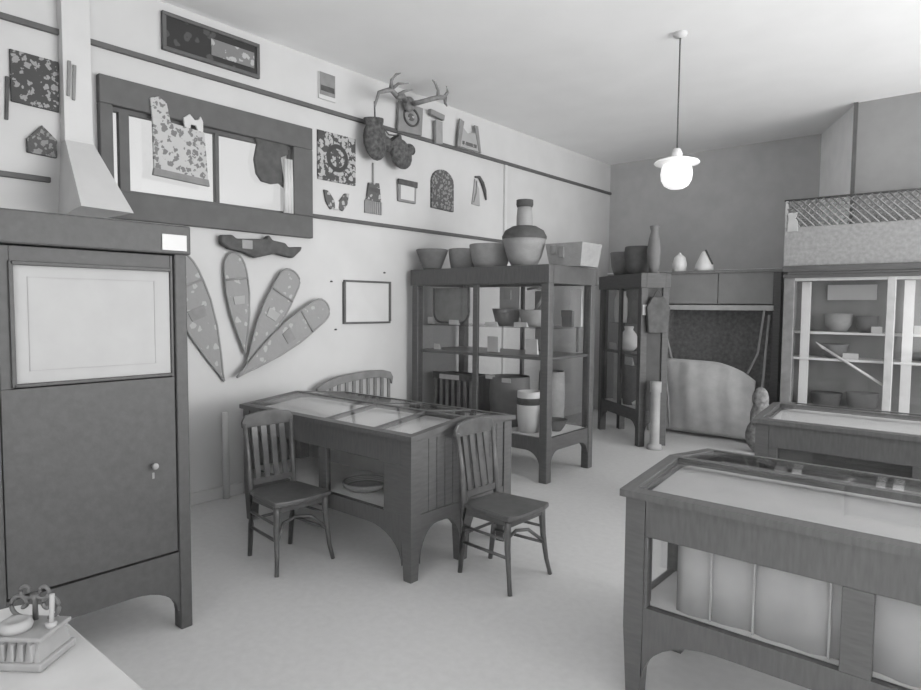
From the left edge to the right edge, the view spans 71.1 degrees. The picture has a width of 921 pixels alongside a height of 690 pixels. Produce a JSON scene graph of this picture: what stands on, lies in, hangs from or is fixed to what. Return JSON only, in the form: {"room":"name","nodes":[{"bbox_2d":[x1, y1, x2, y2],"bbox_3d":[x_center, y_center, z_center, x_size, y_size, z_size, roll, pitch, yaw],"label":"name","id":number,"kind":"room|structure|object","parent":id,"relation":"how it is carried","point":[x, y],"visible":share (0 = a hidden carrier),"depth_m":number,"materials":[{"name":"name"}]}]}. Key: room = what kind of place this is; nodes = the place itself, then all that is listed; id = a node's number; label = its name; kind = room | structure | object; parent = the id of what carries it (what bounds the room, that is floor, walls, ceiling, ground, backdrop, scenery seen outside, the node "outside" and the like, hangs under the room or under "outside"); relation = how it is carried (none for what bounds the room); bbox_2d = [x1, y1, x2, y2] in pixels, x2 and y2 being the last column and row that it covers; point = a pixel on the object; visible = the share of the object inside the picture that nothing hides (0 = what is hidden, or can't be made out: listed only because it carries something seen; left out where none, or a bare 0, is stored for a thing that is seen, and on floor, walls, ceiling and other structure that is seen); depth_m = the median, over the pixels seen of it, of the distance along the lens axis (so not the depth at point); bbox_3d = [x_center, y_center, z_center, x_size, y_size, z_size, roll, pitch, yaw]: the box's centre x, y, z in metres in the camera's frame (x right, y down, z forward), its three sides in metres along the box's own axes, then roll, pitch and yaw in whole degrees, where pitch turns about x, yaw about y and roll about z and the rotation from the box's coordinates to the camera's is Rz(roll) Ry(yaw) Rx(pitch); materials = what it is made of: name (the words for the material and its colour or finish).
{"room":"museum","nodes":[
{"label":"museum","id":0,"kind":"room"},
{"bbox_2d":[0,0,610,492],"bbox_3d":[-1.171,-0.737,6.541,0.200,3.960,10.900,3,5,40],"label":"wall","id":1,"kind":"structure","parent":0,"point":[337,251],"depth_m":6.30,"materials":[{"name":"white paint"}]},
{"bbox_2d":[0,170,50,182],"bbox_3d":[-3.706,-1.070,3.348,0.030,0.037,2.785,3,5,40],"label":"trim","id":2,"kind":"structure","parent":1,"relation":"attached to","point":[8,174],"depth_m":4.28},
{"bbox_2d":[4,49,75,119],"bbox_3d":[-2.807,-1.706,4.314,0.093,0.460,0.408,3,5,40],"label":"wall hanging","id":3,"kind":"object","parent":1,"relation":"attached to","point":[34,80],"visible":1,"depth_m":4.31},
{"bbox_2d":[26,125,56,157],"bbox_3d":[-2.831,-1.380,4.357,0.030,0.203,0.180,3,5,40],"label":"bag","id":4,"kind":"object","parent":1,"relation":"attached to","point":[41,142],"visible":1,"depth_m":4.34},
{"bbox_2d":[57,0,133,217],"bbox_3d":[-2.484,-1.730,4.263,0.648,1.718,0.315,3,5,40],"label":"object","id":5,"kind":"object","parent":1,"relation":"attached to","point":[87,187],"visible":0.98,"depth_m":4.40,"materials":[{"name":"white paint"}]},
{"bbox_2d":[58,140,133,217],"bbox_3d":[-2.489,-1.137,4.299,0.648,0.530,0.315,3,5,40],"label":"hood","id":6,"kind":"object","parent":5,"relation":"attached to","point":[87,187],"depth_m":4.27,"materials":[{"name":"white paint"}]},
{"bbox_2d":[96,73,312,238],"bbox_3d":[-2.009,-1.466,5.331,0.100,1.010,1.845,3,5,40],"label":"window","id":7,"kind":"structure","parent":1,"relation":"in","point":[124,98],"depth_m":5.22,"materials":[{"name":"paint"}]},
{"bbox_2d":[150,97,209,186],"bbox_3d":[-2.180,-1.579,5.020,0.032,0.618,0.458,3,5,40],"label":"bag","id":8,"kind":"object","parent":7,"relation":"hanging from","point":[179,152],"visible":1,"depth_m":4.99,"materials":[{"name":"fabric"}]},
{"bbox_2d":[253,138,287,187],"bbox_3d":[-1.675,-1.617,5.688,0.030,0.426,0.356,3,5,40],"label":"garment","id":9,"kind":"object","parent":7,"relation":"hanging from","point":[267,154],"visible":1,"depth_m":5.66,"materials":[{"name":"fabric"}]},
{"bbox_2d":[283,158,293,213],"bbox_3d":[-1.548,-1.426,5.792,0.040,0.480,0.100,3,5,40],"label":"cloth","id":10,"kind":"object","parent":7,"relation":"hanging from","point":[288,204],"visible":1,"depth_m":5.78,"materials":[{"name":"fabric"}]},
{"bbox_2d":[186,255,224,381],"bbox_3d":[-2.151,-0.219,5.225,0.028,1.082,0.514,3,5,40],"label":"snowshoe","id":11,"kind":"object","parent":1,"relation":"attached to","point":[202,325],"visible":0.56,"depth_m":5.27,"materials":[{"name":"wood"}]},
{"bbox_2d":[161,10,259,78],"bbox_3d":[-2.013,-2.428,5.246,0.035,0.290,0.840,3,5,40],"label":"framed picture","id":12,"kind":"object","parent":1,"relation":"attached to","point":[181,36],"visible":1,"depth_m":5.21},
{"bbox_2d":[222,412,229,498],"bbox_3d":[-1.989,0.935,5.460,0.056,0.739,0.056,3,5,40],"label":"pipe","id":13,"kind":"object","parent":1,"relation":"attached to","point":[225,415],"visible":1,"depth_m":5.44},
{"bbox_2d":[223,252,250,353],"bbox_3d":[-1.897,-0.352,5.485,0.028,0.874,0.246,3,5,40],"label":"snowshoe","id":14,"kind":"object","parent":1,"relation":"attached to","point":[236,279],"visible":1,"depth_m":5.49,"materials":[{"name":"wood"}]},
{"bbox_2d":[218,235,301,257],"bbox_3d":[-1.730,-0.858,5.626,0.078,0.203,0.794,3,5,40],"label":"boat","id":15,"kind":"object","parent":1,"relation":"attached to","point":[254,248],"visible":1,"depth_m":5.56,"materials":[{"name":"grey wood"}]},
{"bbox_2d":[246,268,299,363],"bbox_3d":[-1.663,-0.247,5.737,0.028,0.885,0.579,3,5,40],"label":"snowshoe","id":16,"kind":"object","parent":1,"relation":"attached to","point":[277,304],"visible":1,"depth_m":5.75,"materials":[{"name":"wood"}]},
{"bbox_2d":[236,298,329,377],"bbox_3d":[-1.574,-0.081,5.816,0.028,0.690,0.996,3,5,40],"label":"snowshoe","id":17,"kind":"object","parent":1,"relation":"attached to","point":[307,320],"visible":1,"depth_m":5.86,"materials":[{"name":"wood"}]},
{"bbox_2d":[0,12,611,194],"bbox_3d":[-1.072,-2.244,6.374,0.030,0.040,10.900,3,5,40],"label":"trim","id":18,"kind":"structure","parent":1,"relation":"attached to","point":[4,16],"depth_m":5.49,"materials":[{"name":"wood"}]},
{"bbox_2d":[457,119,480,152],"bbox_3d":[0.101,-2.495,7.692,0.032,0.329,0.444,3,5,40],"label":"beaded collar","id":19,"kind":"object","parent":18,"relation":"on","point":[471,141],"visible":1,"depth_m":7.68,"materials":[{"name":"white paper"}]},
{"bbox_2d":[318,71,335,102],"bbox_3d":[-1.270,-2.456,6.131,0.022,0.250,0.200,3,5,40],"label":"picture","id":20,"kind":"object","parent":1,"relation":"attached to","point":[326,82],"visible":1,"depth_m":6.12},
{"bbox_2d":[323,189,348,210],"bbox_3d":[-1.209,-1.403,6.274,0.025,0.178,0.308,3,5,40],"label":"beaded moccasin tops","id":21,"kind":"object","parent":1,"relation":"attached to","point":[342,203],"visible":1,"depth_m":6.26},
{"bbox_2d":[317,129,355,185],"bbox_3d":[-1.201,-1.812,6.258,0.020,0.460,0.460,3,5,40],"label":"square","id":22,"kind":"object","parent":1,"relation":"attached to","point":[336,154],"visible":1,"depth_m":6.24,"materials":[{"name":"fabric"}]},
{"bbox_2d":[342,280,390,323],"bbox_3d":[-0.956,-0.441,6.636,0.030,0.440,0.640,3,5,40],"label":"framed certificate","id":23,"kind":"object","parent":1,"relation":"attached to","point":[363,302],"visible":1,"depth_m":6.62,"materials":[{"name":"paper"}]},
{"bbox_2d":[364,163,381,214],"bbox_3d":[-0.893,-1.611,6.625,0.034,0.520,0.230,3,5,40],"label":"pouch","id":24,"kind":"object","parent":1,"relation":"hanging from","point":[372,203],"visible":1,"depth_m":6.62,"materials":[{"name":"grey fabric"}]},
{"bbox_2d":[190,402,597,505],"bbox_3d":[-1.100,1.194,6.585,0.025,0.100,10.900,3,5,40],"label":"baseboard","id":25,"kind":"structure","parent":1,"relation":"attached to","point":[216,493],"depth_m":5.46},
{"bbox_2d":[397,178,417,203],"bbox_3d":[-0.578,-1.663,6.984,0.045,0.235,0.289,3,5,40],"label":"pouch","id":26,"kind":"object","parent":1,"relation":"attached to","point":[406,189],"visible":1,"depth_m":6.96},
{"bbox_2d":[313,214,502,242],"bbox_3d":[-0.419,-1.279,7.212,0.030,0.037,3.040,3,5,40],"label":"trim","id":27,"kind":"structure","parent":1,"relation":"attached to","point":[317,216],"depth_m":6.93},
{"bbox_2d":[397,100,422,135],"bbox_3d":[-0.536,-2.429,6.933,0.048,0.320,0.379,3,5,40],"label":"plaque","id":28,"kind":"object","parent":1,"relation":"attached to","point":[407,122],"visible":0.94,"depth_m":6.91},
{"bbox_2d":[374,73,448,111],"bbox_3d":[-0.570,-2.480,6.541,0.412,0.450,0.946,3,5,40],"label":"antler mount","id":29,"kind":"object","parent":1,"relation":"attached to","point":[409,103],"visible":1,"depth_m":6.61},
{"bbox_2d":[363,101,414,168],"bbox_3d":[-0.741,-2.099,6.568,0.231,0.531,0.732,2,4,30],"label":"mitten","id":30,"kind":"object","parent":29,"relation":"hanging from","point":[376,142],"visible":1,"depth_m":6.46,"materials":[{"name":"fabric"}]},
{"bbox_2d":[428,109,444,144],"bbox_3d":[-0.270,-2.446,7.244,0.050,0.358,0.238,3,5,40],"label":"club","id":31,"kind":"object","parent":1,"relation":"attached to","point":[438,125],"visible":1,"depth_m":7.24,"materials":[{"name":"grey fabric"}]},
{"bbox_2d":[430,170,453,211],"bbox_3d":[-0.209,-1.785,7.423,0.030,0.460,0.375,3,5,40],"label":"bag","id":32,"kind":"object","parent":1,"relation":"attached to","point":[441,182],"visible":1,"depth_m":7.40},
{"bbox_2d":[471,176,486,205],"bbox_3d":[0.237,-1.896,7.934,0.048,0.367,0.279,3,5,40],"label":"ornament","id":33,"kind":"object","parent":1,"relation":"attached to","point":[475,196],"visible":1,"depth_m":7.90,"materials":[{"name":"white paper"}]},
{"bbox_2d":[501,165,507,373],"bbox_3d":[0.569,-0.593,8.425,0.030,3.470,0.050,3,5,40],"label":"trim","id":34,"kind":"structure","parent":1,"relation":"attached to","point":[505,167],"depth_m":8.34,"materials":[{"name":"white paint"}]},
{"bbox_2d":[68,408,809,689],"bbox_3d":[2.631,1.507,3.559,10.050,0.100,11.100,3,5,40],"label":"floor","id":35,"kind":"structure","parent":0,"point":[350,620],"depth_m":3.51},
{"bbox_2d":[0,604,142,689],"bbox_3d":[-1.147,1.192,1.261,1.170,0.750,0.935,3,5,40],"label":"tabletop","id":36,"kind":"object","parent":35,"relation":"on","point":[83,666],"visible":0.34,"depth_m":1.56,"materials":[{"name":"white wood"}]},
{"bbox_2d":[0,584,75,671],"bbox_3d":[-1.100,0.707,1.631,0.170,0.173,0.136,1,3,2],"label":"inkstand","id":37,"kind":"object","parent":36,"relation":"on","point":[28,643],"visible":1,"depth_m":1.61,"materials":[{"name":"metal"}]},
{"bbox_2d":[45,620,57,628],"bbox_3d":[-1.034,0.706,1.628,0.028,0.012,0.028,1,3,2],"label":"pen cup","id":38,"kind":"object","parent":37,"relation":"on","point":[51,624],"depth_m":1.62,"materials":[{"name":"grey fabric"}]},
{"bbox_2d":[0,208,191,628],"bbox_3d":[-1.961,0.428,3.182,0.879,2.030,0.900,3,5,40],"label":"tall cabinet","id":39,"kind":"object","parent":35,"relation":"on","point":[95,461],"visible":0.99,"depth_m":2.91,"materials":[{"name":"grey wood"}]},
{"bbox_2d":[162,234,186,250],"bbox_3d":[-1.386,-0.496,3.123,0.006,0.076,0.120,3,5,40],"label":"label card","id":40,"kind":"object","parent":39,"relation":"attached to","point":[169,241],"visible":1,"depth_m":3.12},
{"bbox_2d":[241,409,334,577],"bbox_3d":[-1.130,0.918,4.178,0.475,0.949,0.436,4,5,44],"label":"chair","id":41,"kind":"object","parent":35,"relation":"on","point":[291,495],"visible":1,"depth_m":4.20,"materials":[{"name":"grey wood"}]},
{"bbox_2d":[316,370,392,396],"bbox_3d":[-0.894,0.768,6.330,0.430,0.985,0.973,3,5,40],"label":"slatted bench","id":42,"kind":"object","parent":35,"relation":"on","point":[337,381],"visible":0.38,"depth_m":6.47,"materials":[{"name":"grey wood"}]},
{"bbox_2d":[239,391,515,583],"bbox_3d":[-0.653,0.888,4.742,1.840,0.943,1.040,3,5,40],"label":"display table","id":43,"kind":"object","parent":35,"relation":"on","point":[339,435],"visible":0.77,"depth_m":4.21,"materials":[{"name":"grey wood"}]},
{"bbox_2d":[342,474,383,492],"bbox_3d":[-0.646,0.952,4.398,0.320,0.056,0.320,3,5,40],"label":"woven tray","id":44,"kind":"object","parent":43,"relation":"on","point":[368,483],"visible":0.85,"depth_m":4.45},
{"bbox_2d":[454,417,551,595],"bbox_3d":[0.255,0.943,3.947,0.475,0.949,0.436,4,5,41],"label":"chair","id":45,"kind":"object","parent":35,"relation":"on","point":[509,511],"visible":1,"depth_m":3.96,"materials":[{"name":"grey wood"}]},
{"bbox_2d":[411,264,596,483],"bbox_3d":[0.415,0.223,6.815,1.774,2.035,0.897,3,5,40],"label":"display case","id":46,"kind":"object","parent":35,"relation":"on","point":[542,444],"visible":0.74,"depth_m":6.46,"materials":[{"name":"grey wood"}]},
{"bbox_2d":[416,248,447,268],"bbox_3d":[-0.308,-0.925,7.005,0.350,0.221,0.350,3,5,40],"label":"basket","id":47,"kind":"object","parent":46,"relation":"on","point":[430,258],"visible":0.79,"depth_m":6.89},
{"bbox_2d":[433,288,470,323],"bbox_3d":[-0.098,-0.425,6.986,0.521,0.385,0.044,3,5,40],"label":"shield","id":48,"kind":"object","parent":46,"relation":"on","point":[448,303],"visible":0.95,"depth_m":6.97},
{"bbox_2d":[448,248,473,267],"bbox_3d":[0.031,-0.933,7.071,0.328,0.235,0.328,0,3,-5],"label":"lidded basket","id":49,"kind":"object","parent":46,"relation":"on","point":[458,257],"visible":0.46,"depth_m":6.94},
{"bbox_2d":[433,371,490,410],"bbox_3d":[0.020,0.548,7.138,0.600,0.500,0.320,3,5,40],"label":"wooden crate","id":50,"kind":"object","parent":46,"relation":"on","point":[449,392],"visible":0.46,"depth_m":7.02,"materials":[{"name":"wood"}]},
{"bbox_2d":[439,374,458,379],"bbox_3d":[-0.125,0.348,7.031,0.280,0.050,0.006,3,5,40],"label":"label card","id":51,"kind":"object","parent":50,"relation":"attached to","point":[443,376],"visible":1,"depth_m":7.03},
{"bbox_2d":[469,243,508,266],"bbox_3d":[0.310,-0.916,6.690,0.440,0.251,0.440,3,5,40],"label":"basket","id":52,"kind":"object","parent":46,"relation":"on","point":[482,254],"visible":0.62,"depth_m":6.52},
{"bbox_2d":[487,336,499,351],"bbox_3d":[0.346,-0.010,6.709,0.140,0.160,0.035,3,5,40],"label":"label card","id":53,"kind":"object","parent":46,"relation":"on","point":[492,342],"visible":1,"depth_m":6.69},
{"bbox_2d":[421,346,587,359],"bbox_3d":[0.417,0.080,6.808,1.690,0.028,0.770,3,5,40],"label":"shelf","id":54,"kind":"object","parent":46,"relation":"attached to","point":[461,350],"depth_m":6.56,"materials":[{"name":"grey wood"}]},
{"bbox_2d":[435,323,576,328],"bbox_3d":[0.423,-0.203,6.794,1.690,0.012,0.600,3,5,40],"label":"shelf","id":55,"kind":"object","parent":46,"relation":"attached to","point":[444,324],"depth_m":6.65,"materials":[{"name":"clear glass"}]},
{"bbox_2d":[492,308,521,325],"bbox_3d":[0.473,-0.284,6.577,0.300,0.176,0.300,3,5,40],"label":"basket","id":56,"kind":"object","parent":46,"relation":"on","point":[502,316],"visible":0.95,"depth_m":6.47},
{"bbox_2d":[489,374,529,426],"bbox_3d":[0.514,0.573,6.732,0.430,0.506,0.430,3,5,40],"label":"storage basket","id":57,"kind":"object","parent":46,"relation":"on","point":[502,396],"visible":0.52,"depth_m":6.55,"materials":[{"name":"wicker"}]},
{"bbox_2d":[499,287,520,321],"bbox_3d":[0.528,-0.411,6.835,0.260,0.400,0.035,3,5,40],"label":"label card","id":58,"kind":"object","parent":46,"relation":"on","point":[514,303],"visible":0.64,"depth_m":6.79,"materials":[{"name":"white paper"}]},
{"bbox_2d":[502,225,546,265],"bbox_3d":[0.631,-0.974,6.375,0.444,0.410,0.444,3,5,40],"label":"basket","id":59,"kind":"object","parent":46,"relation":"on","point":[523,244],"visible":0.88,"depth_m":6.22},
{"bbox_2d":[516,199,532,225],"bbox_3d":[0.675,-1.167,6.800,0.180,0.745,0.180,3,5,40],"label":"jar","id":60,"kind":"object","parent":59,"relation":"on","point":[524,206],"visible":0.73,"depth_m":6.72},
{"bbox_2d":[517,390,539,432],"bbox_3d":[0.674,0.652,6.338,0.248,0.400,0.248,3,5,40],"label":"vessel","id":61,"kind":"object","parent":46,"relation":"on","point":[528,401],"visible":0.9,"depth_m":6.24,"materials":[{"name":"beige ceramic"}]},
{"bbox_2d":[519,310,540,326],"bbox_3d":[0.715,-0.266,6.384,0.280,0.166,0.280,3,5,40],"label":"basket","id":62,"kind":"object","parent":46,"relation":"on","point":[532,317],"visible":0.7,"depth_m":6.28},
{"bbox_2d":[525,339,538,354],"bbox_3d":[0.712,0.017,6.400,0.140,0.150,0.035,3,5,40],"label":"label card","id":63,"kind":"object","parent":46,"relation":"on","point":[531,345],"visible":1,"depth_m":6.38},
{"bbox_2d":[527,286,541,309],"bbox_3d":[0.739,-0.459,6.301,0.209,0.239,0.044,3,5,40],"label":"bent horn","id":64,"kind":"object","parent":46,"relation":"in","point":[533,287],"visible":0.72,"depth_m":6.28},
{"bbox_2d":[535,291,540,350],"bbox_3d":[0.844,-0.257,6.893,0.120,0.640,0.070,3,5,40],"label":"carved post","id":65,"kind":"object","parent":46,"relation":"on","point":[537,293],"visible":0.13,"depth_m":6.87,"materials":[{"name":"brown wood"}]},
{"bbox_2d":[538,370,564,417],"bbox_3d":[0.944,0.550,6.681,0.280,0.566,0.280,3,5,40],"label":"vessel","id":66,"kind":"object","parent":46,"relation":"on","point":[558,376],"visible":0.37,"depth_m":6.56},
{"bbox_2d":[552,417,567,430],"bbox_3d":[0.949,0.792,6.401,0.230,0.116,0.230,3,5,40],"label":"bowl","id":67,"kind":"object","parent":46,"relation":"on","point":[558,423],"visible":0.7,"depth_m":6.33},
{"bbox_2d":[561,310,573,326],"bbox_3d":[1.060,-0.261,6.357,0.124,0.165,0.056,3,5,40],"label":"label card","id":68,"kind":"object","parent":46,"relation":"on","point":[567,316],"visible":1,"depth_m":6.33,"materials":[{"name":"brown paper"}]},
{"bbox_2d":[545,242,601,267],"bbox_3d":[1.097,-0.869,6.266,0.410,0.220,0.390,3,5,40],"label":"basket","id":69,"kind":"object","parent":46,"relation":"on","point":[577,254],"visible":0.98,"depth_m":6.13,"materials":[{"name":"wicker"}]},
{"bbox_2d":[570,289,582,326],"bbox_3d":[1.182,-0.380,6.556,0.130,0.380,0.035,3,5,40],"label":"label card","id":70,"kind":"object","parent":46,"relation":"attached to","point":[575,294],"visible":0.86,"depth_m":6.53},
{"bbox_2d":[598,273,670,446],"bbox_3d":[2.160,0.147,8.159,0.387,2.050,1.174,0,4,-12],"label":"display case","id":71,"kind":"object","parent":35,"relation":"on","point":[650,355],"visible":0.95,"depth_m":7.65,"materials":[{"name":"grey wood"}]},
{"bbox_2d":[613,353,617,399],"bbox_3d":[2.084,0.406,8.575,0.088,0.640,0.090,3,5,40],"label":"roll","id":72,"kind":"object","parent":71,"relation":"on","point":[615,354],"visible":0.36,"depth_m":8.55,"materials":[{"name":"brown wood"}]},
{"bbox_2d":[614,290,618,321],"bbox_3d":[2.091,-0.518,8.569,0.090,0.426,0.090,3,5,40],"label":"bottle","id":73,"kind":"object","parent":71,"relation":"on","point":[616,300],"visible":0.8,"depth_m":8.54,"materials":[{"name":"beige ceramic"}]},
{"bbox_2d":[610,251,626,275],"bbox_3d":[2.123,-1.045,8.359,0.360,0.306,0.360,3,5,40],"label":"basket","id":74,"kind":"object","parent":71,"relation":"on","point":[617,258],"visible":0.44,"depth_m":8.24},
{"bbox_2d":[603,349,636,355],"bbox_3d":[2.162,0.096,8.157,0.260,0.028,1.090,0,4,-12],"label":"shelf","id":75,"kind":"object","parent":71,"relation":"attached to","point":[634,353],"depth_m":8.15,"materials":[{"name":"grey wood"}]},
{"bbox_2d":[623,291,627,322],"bbox_3d":[2.133,-0.496,8.375,0.080,0.406,0.080,3,5,40],"label":"bottle","id":76,"kind":"object","parent":71,"relation":"on","point":[625,303],"visible":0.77,"depth_m":8.34,"materials":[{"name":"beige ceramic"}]},
{"bbox_2d":[622,364,636,404],"bbox_3d":[2.170,0.498,8.178,0.240,0.506,0.240,3,5,40],"label":"storage basket","id":77,"kind":"object","parent":71,"relation":"on","point":[628,372],"visible":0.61,"depth_m":8.08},
{"bbox_2d":[622,326,636,350],"bbox_3d":[2.153,-0.082,8.241,0.250,0.316,0.250,3,5,40],"label":"jug","id":78,"kind":"object","parent":71,"relation":"on","point":[629,336],"visible":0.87,"depth_m":8.16,"materials":[{"name":"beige ceramic"}]},
{"bbox_2d":[630,299,637,323],"bbox_3d":[2.212,-0.420,7.956,0.240,0.306,0.240,3,5,40],"label":"clay pot","id":79,"kind":"object","parent":71,"relation":"on","point":[634,305],"visible":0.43,"depth_m":7.89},
{"bbox_2d":[624,245,648,273],"bbox_3d":[2.207,-1.041,7.967,0.360,0.346,0.360,3,5,40],"label":"basket","id":80,"kind":"object","parent":71,"relation":"on","point":[635,257],"visible":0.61,"depth_m":7.83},
{"bbox_2d":[647,225,660,272],"bbox_3d":[2.302,-1.132,7.664,0.160,0.566,0.160,3,5,40],"label":"vase","id":81,"kind":"object","parent":71,"relation":"on","point":[654,248],"visible":0.94,"depth_m":7.61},
{"bbox_2d":[646,288,669,332],"bbox_3d":[2.304,-0.403,7.525,0.298,0.527,0.050,0,4,-12],"label":"bag","id":82,"kind":"object","parent":71,"relation":"hanging from","point":[657,308],"visible":1,"depth_m":7.50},
{"bbox_2d":[646,381,661,450],"bbox_3d":[2.265,0.817,7.499,0.180,0.795,0.180,3,5,40],"label":"column","id":83,"kind":"structure","parent":35,"relation":"on","point":[655,386],"depth_m":7.45,"materials":[{"name":"paint"}]},
{"bbox_2d":[659,268,787,404],"bbox_3d":[3.440,0.099,8.464,1.560,2.130,0.570,3,5,40],"label":"display cabinet","id":84,"kind":"object","parent":35,"relation":"on","point":[715,315],"visible":0.48,"depth_m":8.37,"materials":[{"name":"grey wood"}]},
{"bbox_2d":[672,252,686,270],"bbox_3d":[2.931,-1.111,8.615,0.190,0.256,0.190,3,5,40],"label":"pot","id":85,"kind":"object","parent":84,"relation":"on","point":[679,263],"visible":0.89,"depth_m":8.55,"materials":[{"name":"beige ceramic"}]},
{"bbox_2d":[694,250,713,270],"bbox_3d":[3.190,-1.107,8.421,0.245,0.275,0.240,3,5,40],"label":"cone","id":86,"kind":"object","parent":84,"relation":"on","point":[704,262],"visible":0.84,"depth_m":8.35,"materials":[{"name":"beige ceramic"}]},
{"bbox_2d":[666,310,765,439],"bbox_3d":[3.117,0.346,8.131,1.267,1.592,0.225,3,5,40],"label":"hanging cloth","id":87,"kind":"object","parent":84,"relation":"hanging from","point":[704,397],"visible":0.88,"depth_m":8.10,"materials":[{"name":"fabric"}]},
{"bbox_2d":[745,387,768,451],"bbox_3d":[3.407,0.853,7.332,0.291,0.760,0.236,3,5,40],"label":"bundle","id":88,"kind":"object","parent":35,"relation":"on","point":[760,397],"visible":0.48,"depth_m":7.28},
{"bbox_2d":[761,315,769,387],"bbox_3d":[3.634,0.417,7.736,0.282,1.555,0.036,-3,5,-44],"label":"pole","id":89,"kind":"object","parent":35,"relation":"on","point":[768,320],"visible":0.65,"depth_m":7.75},
{"bbox_2d":[620,448,920,689],"bbox_3d":[1.856,1.049,2.406,2.240,0.943,1.040,3,5,40],"label":"display table","id":90,"kind":"object","parent":35,"relation":"on","point":[806,575],"visible":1,"depth_m":2.46,"materials":[{"name":"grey wood"}]},
{"bbox_2d":[676,545,920,687],"bbox_3d":[1.599,0.938,2.057,1.850,0.398,0.031,3,5,40],"label":"curtain","id":91,"kind":"object","parent":90,"relation":"hanging from","point":[799,614],"depth_m":2.38,"materials":[{"name":"fabric"}]},
{"bbox_2d":[752,402,920,479],"bbox_3d":[3.205,0.953,4.158,2.240,0.943,1.040,3,5,40],"label":"display table","id":92,"kind":"object","parent":35,"relation":"on","point":[867,440],"visible":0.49,"depth_m":4.26,"materials":[{"name":"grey wood"}]},
{"bbox_2d":[780,262,920,413],"bbox_3d":[4.788,0.222,6.681,2.610,2.120,0.550,3,5,40],"label":"case","id":93,"kind":"object","parent":35,"relation":"on","point":[892,357],"visible":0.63,"depth_m":7.17,"materials":[{"name":"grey wood"}]},
{"bbox_2d":[811,391,842,406],"bbox_3d":[4.147,0.622,7.307,0.320,0.176,0.256,3,5,40],"label":"tray","id":94,"kind":"object","parent":93,"relation":"on","point":[829,398],"visible":0.71,"depth_m":7.21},
{"bbox_2d":[821,343,848,357],"bbox_3d":[4.204,0.065,7.242,0.280,0.156,0.280,3,5,40],"label":"bowl","id":95,"kind":"object","parent":93,"relation":"on","point":[839,349],"visible":0.78,"depth_m":7.14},
{"bbox_2d":[825,313,852,331],"bbox_3d":[4.247,-0.250,7.240,0.280,0.206,0.280,3,5,40],"label":"bowl","id":96,"kind":"object","parent":93,"relation":"on","point":[835,322],"visible":0.98,"depth_m":7.14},
{"bbox_2d":[816,342,882,385],"bbox_3d":[4.206,0.201,6.977,0.658,0.442,0.028,3,5,40],"label":"spear","id":97,"kind":"object","parent":93,"relation":"in","point":[820,345],"visible":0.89,"depth_m":6.96,"materials":[{"name":"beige wood"}]},
{"bbox_2d":[842,353,858,359],"bbox_3d":[4.261,0.124,7.035,0.150,0.065,0.035,3,5,40],"label":"label card","id":98,"kind":"object","parent":93,"relation":"on","point":[845,355],"visible":1,"depth_m":7.02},
{"bbox_2d":[783,188,920,265],"bbox_3d":[4.620,-1.209,6.490,2.510,0.747,0.025,3,5,40],"label":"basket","id":99,"kind":"object","parent":93,"relation":"on","point":[896,241],"visible":0.98,"depth_m":6.84,"materials":[{"name":"wicker"}]},
{"bbox_2d":[787,212,797,231],"bbox_3d":[3.725,-1.377,7.219,0.110,0.210,0.016,3,5,40],"label":"tag","id":100,"kind":"object","parent":99,"relation":"attached to","point":[792,226],"visible":1,"depth_m":7.21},
{"bbox_2d":[827,284,877,299],"bbox_3d":[4.401,-0.591,7.242,0.480,0.170,0.010,3,5,40],"label":"notice board","id":101,"kind":"object","parent":93,"relation":"attached to","point":[835,292],"visible":1,"depth_m":7.23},
{"bbox_2d":[793,355,920,365],"bbox_3d":[4.831,0.193,6.721,2.540,0.025,0.370,3,5,40],"label":"shelf","id":102,"kind":"object","parent":93,"relation":"attached to","point":[865,359],"depth_m":7.09,"materials":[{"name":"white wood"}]},
{"bbox_2d":[794,330,920,336],"bbox_3d":[4.866,-0.099,6.742,2.540,0.025,0.270,3,5,40],"label":"shelf","id":103,"kind":"object","parent":93,"relation":"attached to","point":[850,333],"depth_m":7.20,"materials":[{"name":"white wood"}]},
{"bbox_2d":[846,391,879,409],"bbox_3d":[4.414,0.623,7.080,0.320,0.206,0.256,3,5,40],"label":"bowl","id":104,"kind":"object","parent":93,"relation":"on","point":[855,399],"visible":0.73,"depth_m":6.99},
{"bbox_2d":[855,316,878,332],"bbox_3d":[4.466,-0.229,7.082,0.220,0.186,0.220,3,5,40],"label":"bowl","id":105,"kind":"object","parent":93,"relation":"on","point":[864,324],"visible":0.96,"depth_m":7.01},
{"bbox_2d":[159,0,920,164],"bbox_3d":[2.663,-2.545,3.313,10.050,0.100,11.100,3,5,40],"label":"ceiling","id":106,"kind":"structure","parent":0,"point":[595,79],"depth_m":5.95,"materials":[{"name":"paint"}]},
{"bbox_2d":[654,30,699,189],"bbox_3d":[1.849,-1.981,5.474,0.376,1.300,0.376,3,5,40],"label":"pendant lamp","id":107,"kind":"object","parent":106,"relation":"hanging from","point":[676,170],"visible":1,"depth_m":5.42,"materials":[{"name":"metal"}]},
{"bbox_2d":[606,134,821,397],"bbox_3d":[3.603,-0.896,9.764,3.300,3.960,0.200,3,5,40],"label":"wall","id":108,"kind":"structure","parent":0,"point":[732,207],"depth_m":9.41,"materials":[{"name":"paint"}]},
{"bbox_2d":[818,106,853,225],"bbox_3d":[4.666,-0.785,8.077,0.590,3.960,1.400,3,5,40],"label":"wall","id":109,"kind":"structure","parent":0,"point":[836,141],"depth_m":7.88,"materials":[{"name":"paint"}]},
{"bbox_2d":[853,92,920,263],"bbox_3d":[6.865,-0.607,5.427,6.200,3.960,0.200,3,5,40],"label":"wall","id":110,"kind":"structure","parent":0,"point":[888,154],"depth_m":7.06,"materials":[{"name":"paint"}]},
{"bbox_2d":[848,102,858,264],"bbox_3d":[4.424,-0.743,7.345,0.040,3.960,0.029,3,5,40],"label":"trim","id":111,"kind":"structure","parent":110,"relation":"attached to","point":[856,104],"depth_m":7.25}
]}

